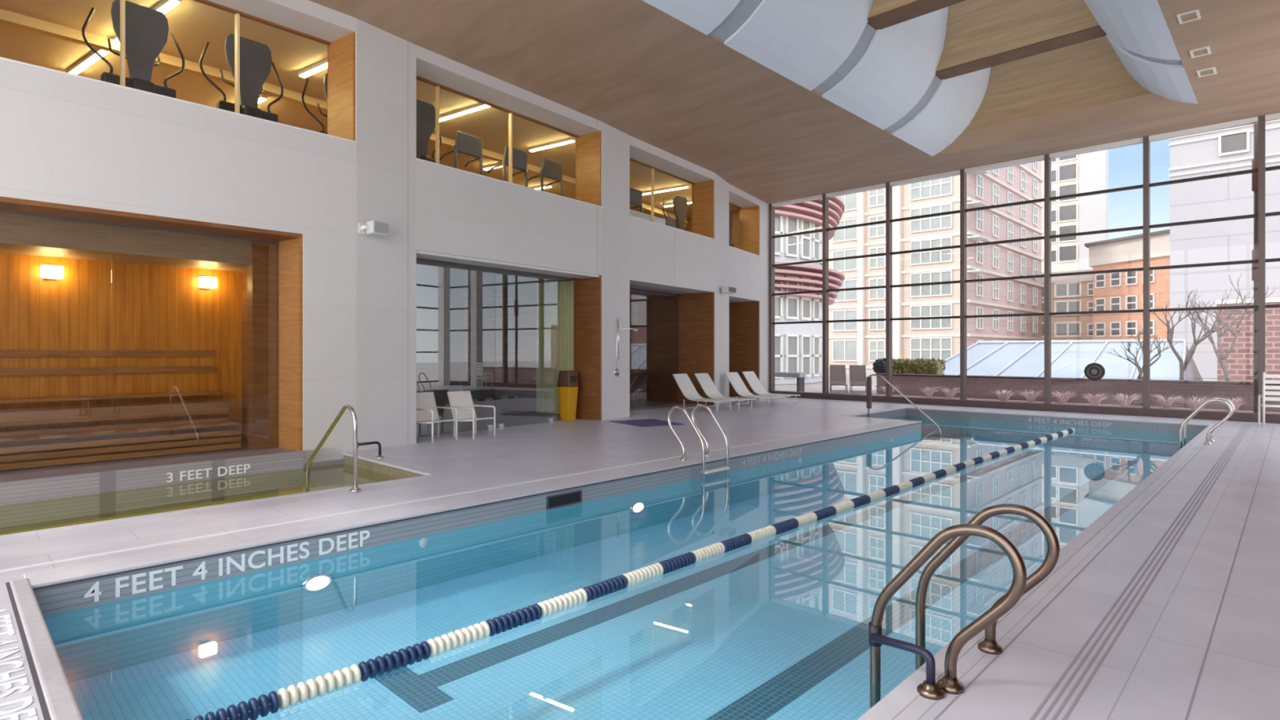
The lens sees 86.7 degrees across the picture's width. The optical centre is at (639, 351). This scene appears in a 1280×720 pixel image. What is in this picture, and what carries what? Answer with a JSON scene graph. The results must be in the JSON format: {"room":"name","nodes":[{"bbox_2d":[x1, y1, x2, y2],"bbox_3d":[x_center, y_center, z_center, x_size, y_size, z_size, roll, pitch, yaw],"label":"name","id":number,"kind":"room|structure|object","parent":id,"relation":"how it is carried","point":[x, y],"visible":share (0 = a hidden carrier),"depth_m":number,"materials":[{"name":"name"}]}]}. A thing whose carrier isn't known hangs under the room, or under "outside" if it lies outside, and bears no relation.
{"room":"indoor swimming pool","nodes":[
{"label":"indoor swimming pool","id":0,"kind":"room"},
{"bbox_2d":[0,253,241,448],"bbox_3d":[-9.005,0.135,9.413,0.144,3.030,7.616,0,0,42],"label":"wall","id":1,"kind":"structure","parent":0,"point":[96,304],"depth_m":10.38,"materials":[{"name":"brown wood"}]},
{"bbox_2d":[40,264,63,279],"bbox_3d":[-8.465,-1.150,9.757,0.170,0.200,0.240,0,0,36],"label":"lamp","id":2,"kind":"object","parent":1,"relation":"attached to","point":[46,272],"visible":1,"depth_m":9.70,"materials":[{"name":"white glass"}]},
{"bbox_2d":[0,350,215,375],"bbox_3d":[-9.233,0.150,9.027,0.077,0.360,6.307,0,0,43],"label":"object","id":3,"kind":"object","parent":1,"relation":"attached to","point":[63,371],"visible":1,"depth_m":10.25,"materials":[{"name":"brown wood"}]},
{"bbox_2d":[0,212,278,271],"bbox_3d":[-8.523,-1.615,9.074,1.315,0.470,7.767,0,0,42],"label":"ceiling","id":4,"kind":"structure","parent":0,"point":[20,234],"depth_m":9.59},
{"bbox_2d":[0,441,342,533],"bbox_3d":[-8.228,2.050,8.867,2.029,1.000,7.859,0,0,42],"label":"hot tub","id":5,"kind":"object","parent":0,"point":[34,497],"visible":0.46,"depth_m":9.15,"materials":[{"name":"tile"}]},
{"bbox_2d":[0,391,229,464],"bbox_3d":[-9.032,1.090,8.885,0.561,0.880,6.371,0,0,43],"label":"bench","id":6,"kind":"object","parent":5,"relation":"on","point":[93,414],"visible":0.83,"depth_m":9.93,"materials":[{"name":"brown wood"}]},
{"bbox_2d":[0,421,241,470],"bbox_3d":[-8.665,1.330,8.627,0.466,0.400,6.358,0,0,43],"label":"bench","id":7,"kind":"object","parent":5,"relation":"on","point":[115,431],"visible":1,"depth_m":9.65,"materials":[{"name":"brown wood"}]},
{"bbox_2d":[241,266,278,447],"bbox_3d":[-8.731,0.085,8.859,1.291,2.930,7.170,0,0,43],"label":"wall","id":8,"kind":"structure","parent":0,"point":[244,274],"depth_m":11.63,"materials":[{"name":"brown wood"}]},
{"bbox_2d":[247,240,277,449],"bbox_3d":[-6.076,-0.120,10.915,0.159,3.340,0.389,0,0,42],"label":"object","id":9,"kind":"structure","parent":8,"relation":"attached to","point":[262,274],"depth_m":10.84,"materials":[{"name":"brown wood"}]},
{"bbox_2d":[0,0,739,220],"bbox_3d":[-5.390,-5.505,17.230,6.850,0.070,25.477,0,0,37],"label":"interior window","id":10,"kind":"structure","parent":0,"point":[193,24],"depth_m":13.26,"materials":[{"name":"beige"}]},
{"bbox_2d":[67,48,109,75],"bbox_3d":[-10.276,-5.425,12.585,1.747,0.090,0.180,0,0,35],"label":"linear light","id":11,"kind":"object","parent":10,"relation":"attached to","point":[92,57],"depth_m":12.63,"materials":[{"name":"white paint"}]},
{"bbox_2d":[297,58,327,77],"bbox_3d":[-6.210,-5.425,12.985,1.042,0.090,0.122,0,0,35],"label":"linear light","id":12,"kind":"object","parent":10,"relation":"attached to","point":[322,65],"visible":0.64,"depth_m":12.96,"materials":[{"name":"white paint"}]},
{"bbox_2d":[439,102,490,121],"bbox_3d":[-4.080,-5.425,15.367,1.996,0.090,0.121,0,0,35],"label":"linear light","id":13,"kind":"object","parent":10,"relation":"attached to","point":[479,106],"visible":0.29,"depth_m":15.26,"materials":[{"name":"white paint"}]},
{"bbox_2d":[528,137,575,151],"bbox_3d":[-2.318,-5.425,17.762,1.547,0.090,0.123,0,0,35],"label":"linear light","id":14,"kind":"object","parent":10,"relation":"attached to","point":[571,140],"visible":1,"depth_m":17.68,"materials":[{"name":"white paint"}]},
{"bbox_2d":[0,0,768,463],"bbox_3d":[-2.739,-1.800,15.379,1.866,7.500,25.308,0,0,35],"label":"wall","id":15,"kind":"structure","parent":0,"point":[66,140],"depth_m":11.42,"materials":[{"name":"white paint"}]},
{"bbox_2d":[0,195,300,243],"bbox_3d":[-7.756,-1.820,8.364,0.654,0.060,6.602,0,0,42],"label":"trim","id":16,"kind":"structure","parent":15,"relation":"attached to","point":[6,203],"depth_m":9.20,"materials":[{"name":"brown wood"}]},
{"bbox_2d":[0,57,357,143],"bbox_3d":[-7.479,-3.485,8.716,0.758,0.030,7.515,0,0,42],"label":"trim","id":17,"kind":"structure","parent":15,"relation":"attached to","point":[1,58],"depth_m":9.25,"materials":[{"name":"white paint"}]},
{"bbox_2d":[120,0,330,113],"bbox_3d":[-7.812,-4.410,8.920,0.116,1.820,7.382,0,0,42],"label":"window","id":18,"kind":"structure","parent":15,"relation":"in","point":[237,14],"depth_m":10.58,"materials":[{"name":"brown"}]},
{"bbox_2d":[278,234,302,450],"bbox_3d":[-5.576,-0.060,10.818,0.646,3.580,0.050,0,0,35],"label":"trim","id":19,"kind":"structure","parent":15,"relation":"attached to","point":[291,251],"depth_m":10.78,"materials":[{"name":"brown wood"}]},
{"bbox_2d":[327,31,355,141],"bbox_3d":[-5.066,-4.410,11.499,0.775,1.820,0.040,0,0,35],"label":"trim","id":20,"kind":"structure","parent":15,"relation":"attached to","point":[341,52],"depth_m":11.44,"materials":[{"name":"brown wood"}]},
{"bbox_2d":[358,220,388,236],"bbox_3d":[-4.456,-2.070,11.360,0.335,0.220,0.390,0,0,39],"label":"loudspeaker","id":21,"kind":"object","parent":15,"relation":"attached to","point":[375,228],"visible":1,"depth_m":11.28,"materials":[{"name":"white plastic"}]},
{"bbox_2d":[416,258,558,429],"bbox_3d":[-3.297,-0.075,14.417,0.070,3.450,4.381,0,0,37],"label":"window","id":22,"kind":"structure","parent":15,"relation":"in","point":[548,420],"depth_m":14.52,"materials":[{"name":"grey"}]},
{"bbox_2d":[416,75,578,182],"bbox_3d":[-3.094,-4.410,14.698,0.090,1.820,5.096,0,0,37],"label":"window","id":23,"kind":"structure","parent":15,"relation":"in","point":[437,86],"depth_m":14.45,"materials":[{"name":"brown metal"}]},
{"bbox_2d":[416,249,599,278],"bbox_3d":[-2.767,-1.825,14.468,0.570,0.050,5.117,0,0,37],"label":"trim","id":24,"kind":"structure","parent":15,"relation":"attached to","point":[420,254],"depth_m":14.10,"materials":[{"name":"white"}]},
{"bbox_2d":[416,158,602,208],"bbox_3d":[-2.756,-3.485,14.491,0.720,0.030,5.174,0,0,37],"label":"trim","id":25,"kind":"structure","parent":15,"relation":"attached to","point":[418,159],"depth_m":13.86,"materials":[{"name":"white paint"}]},
{"bbox_2d":[573,275,601,420],"bbox_3d":[-1.283,-0.100,16.566,0.832,3.500,0.050,0,0,35],"label":"wood panel","id":26,"kind":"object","parent":15,"relation":"attached to","point":[587,291],"depth_m":16.54,"materials":[{"name":"brown wood"}]},
{"bbox_2d":[575,131,600,205],"bbox_3d":[-1.264,-4.410,16.559,0.772,1.820,0.040,0,0,35],"label":"trim","id":27,"kind":"structure","parent":15,"relation":"attached to","point":[588,146],"depth_m":16.52,"materials":[{"name":"brown wood"}]},
{"bbox_2d":[629,157,694,222],"bbox_3d":[0.410,-4.410,19.594,0.090,1.820,4.400,0,0,35],"label":"window","id":28,"kind":"structure","parent":15,"relation":"in","point":[653,168],"depth_m":19.51,"materials":[{"name":"brown"}]},
{"bbox_2d":[676,292,714,405],"bbox_3d":[1.741,-0.100,21.379,1.331,3.500,0.051,0,0,35],"label":"trim","id":29,"kind":"structure","parent":15,"relation":"attached to","point":[695,311],"depth_m":21.35,"materials":[{"name":"brown wood"}]},
{"bbox_2d":[691,180,714,238],"bbox_3d":[1.965,-4.410,21.228,0.770,1.820,0.040,0,0,35],"label":"trim","id":30,"kind":"structure","parent":15,"relation":"attached to","point":[702,193],"depth_m":21.19,"materials":[{"name":"brown wood"}]},
{"bbox_2d":[728,301,759,396],"bbox_3d":[3.804,-0.100,25.038,1.284,3.500,0.051,0,0,35],"label":"trim","id":31,"kind":"structure","parent":15,"relation":"attached to","point":[744,317],"depth_m":24.98,"materials":[{"name":"brown wood"}]},
{"bbox_2d":[739,205,759,255],"bbox_3d":[4.008,-4.410,24.901,0.773,1.820,0.041,0,0,35],"label":"trim","id":32,"kind":"structure","parent":15,"relation":"attached to","point":[748,216],"depth_m":24.86,"materials":[{"name":"brown wood"}]},
{"bbox_2d":[768,115,1279,423],"bbox_3d":[11.150,-1.950,19.425,17.410,7.200,0.380,0,0,44],"label":"window","id":33,"kind":"structure","parent":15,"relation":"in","point":[1047,406],"depth_m":19.14,"materials":[{"name":"grey metal"}]},
{"bbox_2d":[1084,363,1105,380],"bbox_3d":[12.262,0.530,18.295,0.470,0.470,0.076,0,0,44],"label":"round plaque","id":34,"kind":"object","parent":33,"relation":"attached to","point":[1093,371],"visible":1,"depth_m":18.27,"materials":[{"name":"grey metal"}]},
{"bbox_2d":[771,112,1279,207],"bbox_3d":[11.030,-5.500,19.582,17.800,0.100,0.240,0,0,44],"label":"trim","id":35,"kind":"structure","parent":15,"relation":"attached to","point":[1273,117],"depth_m":18.92,"materials":[{"name":"white paint"}]},
{"bbox_2d":[416,284,462,409],"bbox_3d":[-7.340,-0.100,17.228,0.152,3.500,6.962,0,0,37],"label":"wall","id":36,"kind":"structure","parent":0,"point":[439,310],"depth_m":19.29,"materials":[{"name":"grey"}]},
{"bbox_2d":[462,280,676,414],"bbox_3d":[-1.956,-0.100,19.321,5.869,3.500,17.615,0,0,44],"label":"wall","id":37,"kind":"structure","parent":0,"point":[500,322],"depth_m":19.53,"materials":[{"name":"glass"}]},
{"bbox_2d":[416,257,740,302],"bbox_3d":[-2.540,-1.900,20.158,5.704,0.100,17.370,0,0,34],"label":"ceiling","id":38,"kind":"structure","parent":0,"point":[432,274],"depth_m":17.32,"materials":[{"name":"grey paint"}]},
{"bbox_2d":[536,280,573,414],"bbox_3d":[-2.073,-0.105,17.664,1.706,3.450,0.102,0,0,35],"label":"glass panel","id":39,"kind":"object","parent":38,"relation":"hanging from","point":[554,300],"visible":0.73,"depth_m":17.78,"materials":[{"name":"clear glass"}]},
{"bbox_2d":[0,395,1279,719],"bbox_3d":[0.290,1.946,12.501,23.378,0.608,25.163,0,0,44],"label":"floor","id":40,"kind":"structure","parent":0,"point":[1151,670],"depth_m":5.75,"materials":[{"name":"grey tile"}]},
{"bbox_2d":[0,451,442,538],"bbox_3d":[-6.369,2.122,7.561,3.230,0.956,7.440,0,0,44],"label":"hot tub","id":41,"kind":"object","parent":40,"relation":"in","point":[335,474],"visible":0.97,"depth_m":9.90,"materials":[{"name":"tile"}]},
{"bbox_2d":[309,454,423,488],"bbox_3d":[-6.369,2.135,7.561,3.230,0.930,7.440,0,0,44],"label":"basin","id":42,"kind":"object","parent":41,"relation":"in","point":[335,473],"depth_m":10.68,"materials":[{"name":"tile"}]},
{"bbox_2d":[305,404,360,492],"bbox_3d":[-3.914,1.441,8.552,1.645,1.622,0.124,0,0,44],"label":"handrail","id":43,"kind":"object","parent":40,"relation":"attached to","point":[355,489],"visible":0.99,"depth_m":8.12,"materials":[{"name":"silver metal"}]},
{"bbox_2d":[416,391,457,442],"bbox_3d":[-3.916,1.212,12.802,0.754,0.876,0.576,0,0,36],"label":"armchair","id":44,"kind":"object","parent":40,"relation":"on","point":[426,406],"visible":0.8,"depth_m":12.94,"materials":[{"name":"white plastic"}]},
{"bbox_2d":[0,419,896,572],"bbox_3d":[-0.562,1.648,9.489,0.050,0.004,19.450,0,0,44],"label":"trim","id":45,"kind":"structure","parent":40,"relation":"on","point":[256,527],"depth_m":6.86,"materials":[{"name":"white"}]},
{"bbox_2d":[447,390,495,439],"bbox_3d":[-3.287,1.212,13.221,0.754,0.876,0.576,0,0,34],"label":"armchair","id":46,"kind":"object","parent":40,"relation":"on","point":[462,401],"visible":0.94,"depth_m":13.29,"materials":[{"name":"white fabric"}]},
{"bbox_2d":[557,370,578,421],"bbox_3d":[-1.731,1.050,16.322,0.378,1.200,0.377,0,0,36],"label":"waste bin","id":47,"kind":"object","parent":40,"relation":"on","point":[567,381],"visible":1,"depth_m":16.20,"materials":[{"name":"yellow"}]},
{"bbox_2d":[0,406,1214,719],"bbox_3d":[3.640,2.143,10.770,7.393,1.014,20.268,0,0,44],"label":"swimming pool","id":48,"kind":"object","parent":40,"relation":"in","point":[775,627],"depth_m":6.27,"materials":[{"name":"blue liquid"}]},
{"bbox_2d":[301,573,333,592],"bbox_3d":[-2.932,2.100,6.167,0.046,0.165,0.288,0,0,44],"label":"pool light","id":49,"kind":"object","parent":48,"relation":"attached to","point":[321,581],"visible":1,"depth_m":6.15,"materials":[{"name":"white glass"}]},
{"bbox_2d":[186,427,1074,719],"bbox_3d":[3.871,1.865,9.630,0.183,0.117,18.380,0,0,44],"label":"lane rope","id":50,"kind":"object","parent":48,"relation":"on","point":[300,693],"visible":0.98,"depth_m":4.77,"materials":[{"name":"blue plastic"}]},
{"bbox_2d":[866,373,938,426],"bbox_3d":[6.896,1.427,17.684,2.041,1.661,0.100,0,0,44],"label":"stair handrail","id":51,"kind":"object","parent":48,"relation":"attached to","point":[868,379],"visible":0.8,"depth_m":18.30,"materials":[{"name":"silver metal"}]},
{"bbox_2d":[609,418,684,426],"bbox_3d":[0.148,1.643,15.727,1.174,0.014,1.498,0,0,-29],"label":"floor mat","id":52,"kind":"object","parent":40,"relation":"on","point":[649,422],"visible":0.96,"depth_m":15.74,"materials":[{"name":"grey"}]},
{"bbox_2d":[666,404,729,511],"bbox_3d":[0.909,1.589,10.494,0.766,1.521,0.704,0,0,44],"label":"pool ladder","id":53,"kind":"object","parent":40,"relation":"attached to","point":[692,421],"visible":1,"depth_m":10.40,"materials":[{"name":"silver metal"}]},
{"bbox_2d":[672,373,735,411],"bbox_3d":[1.816,1.149,19.541,1.801,1.001,0.656,0,0,44],"label":"sun lounger","id":54,"kind":"object","parent":40,"relation":"on","point":[683,381],"visible":0.99,"depth_m":19.84,"materials":[{"name":"white fabric"}]},
{"bbox_2d":[694,373,755,409],"bbox_3d":[2.507,1.149,20.125,1.801,1.001,0.656,0,0,44],"label":"sun lounger","id":55,"kind":"object","parent":40,"relation":"on","point":[704,380],"visible":0.92,"depth_m":20.45,"materials":[{"name":"white plastic"}]},
{"bbox_2d":[724,372,785,407],"bbox_3d":[3.553,1.149,21.061,1.801,1.001,0.656,0,0,44],"label":"sun lounger","id":56,"kind":"object","parent":40,"relation":"on","point":[734,378],"visible":0.97,"depth_m":21.37,"materials":[{"name":"white plastic"}]},
{"bbox_2d":[742,371,800,404],"bbox_3d":[4.224,1.149,21.942,1.801,1.001,0.656,0,0,44],"label":"sun lounger","id":57,"kind":"object","parent":40,"relation":"on","point":[752,379],"visible":0.93,"depth_m":22.24,"materials":[{"name":"white plastic"}]},
{"bbox_2d":[868,503,1059,708],"bbox_3d":[1.655,1.588,3.534,0.769,1.524,0.844,0,0,44],"label":"pool ladder","id":58,"kind":"object","parent":40,"relation":"attached to","point":[949,683],"visible":0.99,"depth_m":3.48,"materials":[{"name":"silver metal"}]},
{"bbox_2d":[933,422,1226,719],"bbox_3d":[5.528,1.649,7.384,0.008,0.003,23.300,0,0,44],"label":"trim","id":59,"kind":"structure","parent":40,"relation":"on","point":[1075,576],"depth_m":4.29,"materials":[{"name":"grey tile"}]},
{"bbox_2d":[1029,423,1251,719],"bbox_3d":[5.790,1.649,7.130,0.118,0.003,23.300,0,0,44],"label":"trim","id":60,"kind":"structure","parent":40,"relation":"on","point":[1068,712],"depth_m":4.24,"materials":[{"name":"grey tile"}]},
{"bbox_2d":[1178,396,1234,450],"bbox_3d":[10.310,1.589,12.358,0.766,1.521,0.724,0,0,44],"label":"pool ladder","id":61,"kind":"object","parent":40,"relation":"attached to","point":[1228,403],"visible":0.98,"depth_m":12.27,"materials":[{"name":"silver metal"}]},
{"bbox_2d":[1184,425,1275,719],"bbox_3d":[6.110,1.649,6.820,0.008,0.003,23.300,0,0,44],"label":"trim","id":62,"kind":"structure","parent":40,"relation":"on","point":[1224,590],"depth_m":4.21,"materials":[{"name":"grey tile"}]},
{"bbox_2d":[1257,372,1279,426],"bbox_3d":[14.095,1.050,15.027,0.524,1.200,0.564,0,0,34],"label":"chair","id":63,"kind":"object","parent":40,"relation":"on","point":[1264,375],"visible":1,"depth_m":14.92,"materials":[{"name":"white plastic"}]},
{"bbox_2d":[665,210,739,248],"bbox_3d":[-5.444,-1.800,17.283,6.712,7.500,25.698,0,0,37],"label":"wall","id":64,"kind":"structure","parent":0,"point":[735,241],"depth_m":26.36,"materials":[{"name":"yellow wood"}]},
{"bbox_2d":[0,8,688,224],"bbox_3d":[-5.316,-5.305,17.179,1.030,0.190,25.314,0,0,37],"label":"trim","id":65,"kind":"structure","parent":64,"relation":"attached to","point":[6,17],"depth_m":12.51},
{"bbox_2d":[308,0,1279,204],"bbox_3d":[-0.209,-5.700,13.080,25.500,0.300,25.700,0,0,44],"label":"ceiling","id":66,"kind":"structure","parent":0,"point":[632,67],"depth_m":14.03,"materials":[{"name":"brown wood"}]},
{"bbox_2d":[642,0,740,35],"bbox_3d":[0.700,-7.400,10.250,1.617,3.701,3.010,0,0,44],"label":"ceiling panel","id":67,"kind":"object","parent":66,"relation":"attached to","point":[703,15],"visible":1,"depth_m":11.29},
{"bbox_2d":[710,0,762,41],"bbox_3d":[1.891,-7.427,11.533,1.580,3.650,0.540,0,0,44],"label":"panel strip","id":68,"kind":"object","parent":66,"relation":"attached to","point":[744,9],"visible":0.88,"depth_m":11.79,"materials":[{"name":"grey"}]},
{"bbox_2d":[724,0,873,90],"bbox_3d":[3.142,-7.400,12.772,1.617,3.701,3.030,0,0,44],"label":"ceiling panel","id":69,"kind":"object","parent":66,"relation":"attached to","point":[805,42],"visible":1,"depth_m":12.86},
{"bbox_2d":[813,23,875,94],"bbox_3d":[4.340,-7.427,14.061,1.580,3.650,0.540,0,0,44],"label":"panel strip","id":70,"kind":"object","parent":66,"relation":"attached to","point":[868,32],"visible":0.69,"depth_m":14.09,"materials":[{"name":"grey"}]},
{"bbox_2d":[866,0,965,30],"bbox_3d":[5.895,-7.777,12.555,3.480,2.345,0.620,0,0,44],"label":"ceiling beam","id":71,"kind":"structure","parent":70,"relation":"attached to","point":[883,14],"depth_m":13.20,"materials":[{"name":"brown wood"}]},
{"bbox_2d":[822,6,947,129],"bbox_3d":[5.598,-7.400,15.307,1.617,3.701,3.050,0,0,44],"label":"ceiling panel","id":72,"kind":"object","parent":66,"relation":"attached to","point":[899,64],"visible":0.92,"depth_m":15.19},
{"bbox_2d":[885,75,941,132],"bbox_3d":[6.803,-7.427,16.604,1.580,3.650,0.540,0,0,44],"label":"panel strip","id":73,"kind":"object","parent":66,"relation":"attached to","point":[935,81],"visible":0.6,"depth_m":16.65,"materials":[{"name":"grey metal"}]},
{"bbox_2d":[935,0,1106,79],"bbox_3d":[8.358,-7.777,15.098,3.480,2.345,0.620,0,0,44],"label":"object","id":74,"kind":"structure","parent":73,"relation":"attached to","point":[980,34],"depth_m":14.97,"materials":[{"name":"brown wood"}]},
{"bbox_2d":[892,66,991,156],"bbox_3d":[7.935,-7.400,17.721,1.617,3.701,2.690,0,0,44],"label":"ceiling panel","id":75,"kind":"object","parent":66,"relation":"attached to","point":[955,101],"visible":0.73,"depth_m":17.60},
{"bbox_2d":[1084,0,1181,60],"bbox_3d":[8.656,-7.400,12.346,1.617,3.701,3.050,0,0,44],"label":"ceiling panel","id":76,"kind":"object","parent":66,"relation":"attached to","point":[1140,27],"visible":1,"depth_m":12.10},
{"bbox_2d":[1106,34,1198,103],"bbox_3d":[10.993,-7.400,14.759,1.617,3.701,2.690,0,0,44],"label":"ceiling panel","id":77,"kind":"object","parent":66,"relation":"attached to","point":[1171,82],"visible":0.78,"depth_m":14.36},
{"bbox_2d":[933,35,1198,155],"bbox_3d":[2.594,-7.401,9.147,5.840,3.698,22.950,0,0,44],"label":"ceiling","id":78,"kind":"structure","parent":0,"point":[1085,83],"depth_m":17.01,"materials":[{"name":"brown wood"}]},
{"bbox_3d":[-5.730,-3.225,17.485,9.178,0.250,26.036,0,0,44],"label":"floor","id":79,"kind":"structure","parent":0,"visible":0},
{"bbox_2d":[81,0,184,98],"bbox_3d":[-7.706,-4.200,10.242,1.500,1.700,1.254,0,0,40],"label":"elliptical trainer","id":80,"kind":"object","parent":79,"relation":"on","point":[146,28],"visible":0.66,"depth_m":9.85,"materials":[{"name":"grey"}]},
{"bbox_2d":[199,33,283,122],"bbox_3d":[-6.745,-4.200,11.316,1.500,1.700,1.254,0,0,40],"label":"elliptical trainer","id":81,"kind":"object","parent":79,"relation":"on","point":[255,57],"visible":0.62,"depth_m":10.92,"materials":[{"name":"black"}]},
{"bbox_2d":[301,73,327,133],"bbox_3d":[-5.766,-4.120,12.569,1.500,1.700,1.254,0,0,40],"label":"elliptical trainer","id":82,"kind":"object","parent":79,"relation":"on","point":[325,82],"visible":0.19,"depth_m":11.96,"materials":[{"name":"black metal"}]},
{"bbox_2d":[416,99,441,164],"bbox_3d":[-4.835,-4.200,14.013,1.500,1.700,1.254,0,0,40],"label":"elliptical trainer","id":83,"kind":"object","parent":79,"relation":"on","point":[425,112],"visible":0.2,"depth_m":13.68,"materials":[{"name":"black"}]},
{"bbox_2d":[439,130,483,175],"bbox_3d":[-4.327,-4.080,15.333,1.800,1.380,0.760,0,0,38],"label":"chair","id":84,"kind":"object","parent":79,"relation":"on","point":[466,144],"visible":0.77,"depth_m":14.85,"materials":[{"name":"black"}]},
{"bbox_2d":[487,146,528,186],"bbox_3d":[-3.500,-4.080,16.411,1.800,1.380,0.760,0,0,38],"label":"chair","id":85,"kind":"object","parent":79,"relation":"on","point":[519,157],"visible":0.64,"depth_m":15.96,"materials":[{"name":"black"}]},
{"bbox_2d":[527,158,563,195],"bbox_3d":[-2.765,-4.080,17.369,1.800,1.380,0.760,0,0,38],"label":"chair","id":86,"kind":"object","parent":79,"relation":"on","point":[550,169],"visible":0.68,"depth_m":16.88,"materials":[{"name":"black"}]},
{"bbox_2d":[629,187,642,212],"bbox_3d":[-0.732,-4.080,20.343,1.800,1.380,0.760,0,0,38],"label":"chair","id":87,"kind":"object","parent":79,"relation":"on","point":[635,195],"visible":0.29,"depth_m":19.92,"materials":[{"name":"black"}]},
{"bbox_2d":[662,195,687,231],"bbox_3d":[0.905,-4.200,22.401,1.500,1.700,1.254,0,0,40],"label":"elliptical trainer","id":88,"kind":"object","parent":79,"relation":"on","point":[680,203],"visible":0.49,"depth_m":21.97,"materials":[{"name":"black"}]},
{"label":"outside","id":89,"kind":"structure","parent":0,"visible":0},
{"bbox_2d":[774,368,1217,394],"bbox_3d":[73.615,1.910,83.194,130.000,0.480,178.050,0,0,44],"label":"ground","id":90,"kind":"structure","parent":89,"point":[816,387],"depth_m":32.03,"materials":[{"name":"grey concrete"}]},
{"bbox_2d":[774,371,805,391],"bbox_3d":[5.918,1.240,27.958,1.800,0.820,0.500,0,0,44],"label":"bench","id":91,"kind":"object","parent":90,"relation":"on","point":[800,376],"visible":0.52,"depth_m":27.38,"materials":[{"name":"grey"}]},
{"bbox_2d":[774,196,844,384],"bbox_3d":[2.089,-6.350,41.829,20.181,16.000,20.181,0,0,22],"label":"curved building","id":92,"kind":"structure","parent":90,"relation":"on","point":[798,346],"depth_m":35.00,"materials":[{"name":"white"}]},
{"bbox_2d":[829,364,847,392],"bbox_3d":[8.223,1.099,28.111,0.656,1.101,1.801,0,0,14],"label":"chair","id":93,"kind":"object","parent":90,"relation":"on","point":[837,372],"visible":0.99,"depth_m":28.66,"materials":[{"name":"grey fabric"}]},
{"bbox_2d":[848,364,866,393],"bbox_3d":[8.937,1.099,27.698,0.656,1.101,1.801,0,0,14],"label":"sun lounger","id":94,"kind":"object","parent":90,"relation":"on","point":[857,372],"visible":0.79,"depth_m":28.24,"materials":[{"name":"grey fabric"}]},
{"bbox_2d":[875,357,946,391],"bbox_3d":[11.072,0.980,27.784,2.616,1.547,1.196,0,0,44],"label":"hedge","id":95,"kind":"object","parent":90,"relation":"on","point":[930,366],"visible":0.38,"depth_m":27.22,"materials":[{"name":"green plant"}]},
{"bbox_2d":[828,160,1044,368],"bbox_3d":[27.784,-11.350,75.761,26.500,26.000,24.500,0,0,44],"label":"apartment building","id":96,"kind":"structure","parent":90,"relation":"on","point":[850,343],"depth_m":63.89,"materials":[{"name":"beige brick"}]},
{"bbox_2d":[1041,269,1093,340],"bbox_3d":[49.568,-3.650,79.164,8.460,10.600,9.300,0,0,44],"label":"building","id":97,"kind":"structure","parent":90,"relation":"on","point":[1073,293],"depth_m":74.84,"materials":[{"name":"brick"}]},
{"bbox_2d":[860,393,1279,413],"bbox_3d":[13.491,1.610,19.391,15.600,0.120,1.630,0,0,44],"label":"soil bed","id":98,"kind":"object","parent":90,"relation":"on","point":[1132,406],"visible":0.11,"depth_m":20.02,"materials":[{"name":"brown soil"}]},
{"bbox_2d":[939,338,1202,380],"bbox_3d":[17.946,0.584,29.200,9.447,2.172,9.080,0,0,44],"label":"glass roof","id":99,"kind":"structure","parent":90,"relation":"on","point":[1069,358],"depth_m":27.50,"materials":[{"name":"grey"}]},
{"bbox_2d":[1041,149,1108,272],"bbox_3d":[67.908,-29.350,109.499,14.200,62.000,12.200,0,0,44],"label":"tower","id":100,"kind":"structure","parent":90,"relation":"on","point":[1086,172],"depth_m":102.80,"materials":[{"name":"grey concrete"}]},
{"bbox_2d":[876,373,1279,412],"bbox_3d":[14.337,1.225,20.013,15.250,0.850,0.400,0,0,44],"label":"wall","id":101,"kind":"structure","parent":90,"relation":"on","point":[977,386],"depth_m":20.61,"materials":[{"name":"brown brick"}]},
{"bbox_2d":[1084,229,1169,339],"bbox_3d":[49.867,-4.575,67.946,7.500,12.450,17.000,0,0,44],"label":"building","id":102,"kind":"structure","parent":90,"relation":"on","point":[1122,291],"depth_m":63.92,"materials":[{"name":"brick"}]},
{"bbox_2d":[1107,324,1177,379],"bbox_3d":[15.655,0.409,21.102,1.430,2.515,1.525,0,0,-1],"label":"bare tree","id":103,"kind":"object","parent":90,"relation":"on","point":[1158,347],"visible":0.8,"depth_m":20.89,"materials":[{"name":"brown plant"}]},
{"bbox_2d":[1151,288,1240,380],"bbox_3d":[17.508,-0.173,21.470,2.363,3.668,2.813,0,0,44],"label":"bare tree","id":104,"kind":"object","parent":90,"relation":"on","point":[1183,366],"visible":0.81,"depth_m":21.36,"materials":[{"name":"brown plant"}]},
{"bbox_2d":[1168,120,1279,378],"bbox_3d":[46.332,-18.350,42.016,19.900,40.000,15.170,0,0,44],"label":"building","id":105,"kind":"structure","parent":90,"relation":"on","point":[1229,149],"depth_m":42.00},
{"bbox_2d":[1177,272,1274,381],"bbox_3d":[19.943,-0.485,23.140,1.709,4.292,2.449,0,0,-25],"label":"bare tree","id":106,"kind":"object","parent":90,"relation":"on","point":[1221,359],"visible":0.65,"depth_m":23.02,"materials":[{"name":"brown plant"}]},
{"bbox_2d":[1215,297,1279,382],"bbox_3d":[28.289,-0.150,26.477,8.200,3.600,10.600,0,0,44],"label":"brick building","id":107,"kind":"structure","parent":90,"relation":"on","point":[1240,362],"depth_m":24.98,"materials":[{"name":"brick"}]},
{"bbox_2d":[1251,123,1257,413],"bbox_3d":[15.081,-2.000,16.577,0.181,7.300,0.190,0,0,44],"label":"downpipe","id":108,"kind":"object","parent":90,"relation":"on","point":[1254,162],"visible":0.47,"depth_m":16.55,"materials":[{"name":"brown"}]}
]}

